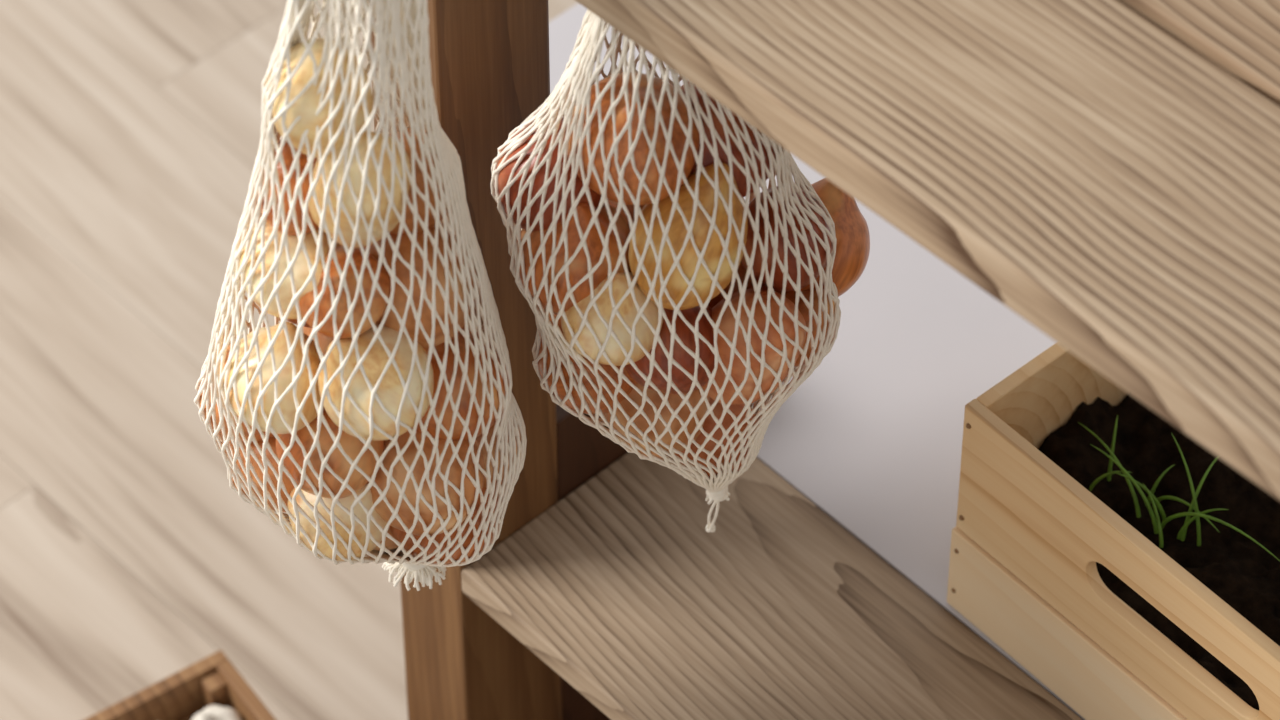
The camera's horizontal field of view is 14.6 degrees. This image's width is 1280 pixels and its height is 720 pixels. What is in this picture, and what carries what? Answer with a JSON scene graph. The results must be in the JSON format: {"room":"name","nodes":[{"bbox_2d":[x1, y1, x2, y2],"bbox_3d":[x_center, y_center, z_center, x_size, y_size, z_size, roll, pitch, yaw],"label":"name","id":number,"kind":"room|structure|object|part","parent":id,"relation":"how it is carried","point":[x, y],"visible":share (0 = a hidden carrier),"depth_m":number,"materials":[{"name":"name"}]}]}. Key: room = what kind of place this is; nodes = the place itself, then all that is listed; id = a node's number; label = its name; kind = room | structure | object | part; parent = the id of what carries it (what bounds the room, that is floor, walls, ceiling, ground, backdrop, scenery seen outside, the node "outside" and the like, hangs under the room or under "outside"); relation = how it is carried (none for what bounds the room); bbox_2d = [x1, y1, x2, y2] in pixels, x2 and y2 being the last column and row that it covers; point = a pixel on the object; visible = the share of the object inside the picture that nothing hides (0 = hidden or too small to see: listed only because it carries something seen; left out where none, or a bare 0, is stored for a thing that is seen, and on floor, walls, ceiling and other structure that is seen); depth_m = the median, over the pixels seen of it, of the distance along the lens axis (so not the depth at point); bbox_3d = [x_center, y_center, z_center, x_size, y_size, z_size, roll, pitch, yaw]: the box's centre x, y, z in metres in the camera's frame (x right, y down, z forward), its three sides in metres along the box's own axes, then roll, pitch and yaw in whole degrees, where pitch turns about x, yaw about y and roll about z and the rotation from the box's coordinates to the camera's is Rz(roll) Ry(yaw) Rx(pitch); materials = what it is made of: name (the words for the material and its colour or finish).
{"room":"pantry","nodes":[
{"label":"pantry","id":0,"kind":"room"},
{"bbox_2d":[0,0,577,719],"bbox_3d":[-0.002,0.112,4.301,7.219,0.020,15.699,-35,57,-27],"label":"floor","id":1,"kind":"structure","parent":0,"point":[130,130],"depth_m":4.36,"materials":[{"name":"brown wood"}]},
{"bbox_2d":[84,650,275,719],"bbox_3d":[-0.347,0.438,3.914,0.270,0.128,0.364,-27,54,-22],"label":"wooden crate","id":2,"kind":"object","parent":1,"relation":"on","point":[210,688],"visible":1,"depth_m":4.00,"materials":[{"name":"brown wood"}]},
{"bbox_3d":[-0.342,0.295,4.051,0.016,0.112,0.016,-27,54,-22],"label":"corner post","id":3,"kind":"part","parent":2,"relation":"part of","materials":[{"name":"brown wood"}]},
{"bbox_3d":[-0.339,0.295,3.996,0.046,0.055,0.048,-21,52,-18],"label":"garlic bulb","id":4,"kind":"part","parent":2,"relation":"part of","materials":[{"name":"white food"}]},
{"bbox_2d":[549,3,1084,719],"bbox_3d":[0.668,0.294,3.827,0.715,0.449,1.827,-35,57,-27],"label":"wall","id":5,"kind":"structure","parent":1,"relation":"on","point":[873,436],"depth_m":3.76,"materials":[{"name":"paint"}]},
{"bbox_2d":[947,343,1279,719],"bbox_3d":[0.454,0.154,3.505,0.264,0.216,0.406,-33,56,-26],"label":"wooden crate","id":6,"kind":"object","parent":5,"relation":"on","point":[1080,590],"visible":0.76,"depth_m":3.50,"materials":[{"name":"brown wood"}]},
{"bbox_2d":[1078,415,1279,560],"bbox_3d":[0.384,0.087,3.508,0.183,0.056,0.079,22,52,18],"label":"seedling","id":7,"kind":"object","parent":6,"relation":"in","point":[1158,526],"visible":0.95,"depth_m":3.50,"materials":[{"name":"green plant"}]},
{"bbox_2d":[368,0,1279,719],"bbox_3d":[0.512,0.306,3.181,0.618,1.400,1.644,-35,57,-27],"label":"wooden shelf unit","id":8,"kind":"object","parent":1,"relation":"on","point":[1107,172],"visible":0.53,"depth_m":3.02,"materials":[{"name":"brown wood"}]},
{"bbox_2d":[194,0,526,590],"bbox_3d":[-0.188,-0.107,3.190,0.220,0.731,0.199,0,49,0],"label":"bag","id":9,"kind":"object","parent":8,"relation":"hanging from","point":[385,426],"visible":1,"depth_m":3.21,"materials":[{"name":"cotton"},{"name":"onion"}]},
{"bbox_3d":[-0.120,-0.057,3.502,0.098,1.400,0.072,-35,57,-27],"label":"post","id":10,"kind":"part","parent":8,"relation":"part of","materials":[{"name":"brown wood"}]},
{"bbox_3d":[-0.035,0.169,3.880,0.136,0.535,0.071,-35,57,-27],"label":"panel","id":11,"kind":"part","parent":8,"relation":"part of","materials":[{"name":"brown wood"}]},
{"bbox_2d":[490,9,869,531],"bbox_3d":[0.029,-0.072,3.326,0.251,0.557,0.191,0,49,0],"label":"bag","id":12,"kind":"object","parent":8,"relation":"hanging from","point":[677,304],"visible":0.94,"depth_m":3.26,"materials":[{"name":"cotton"},{"name":"onion"}]}
]}

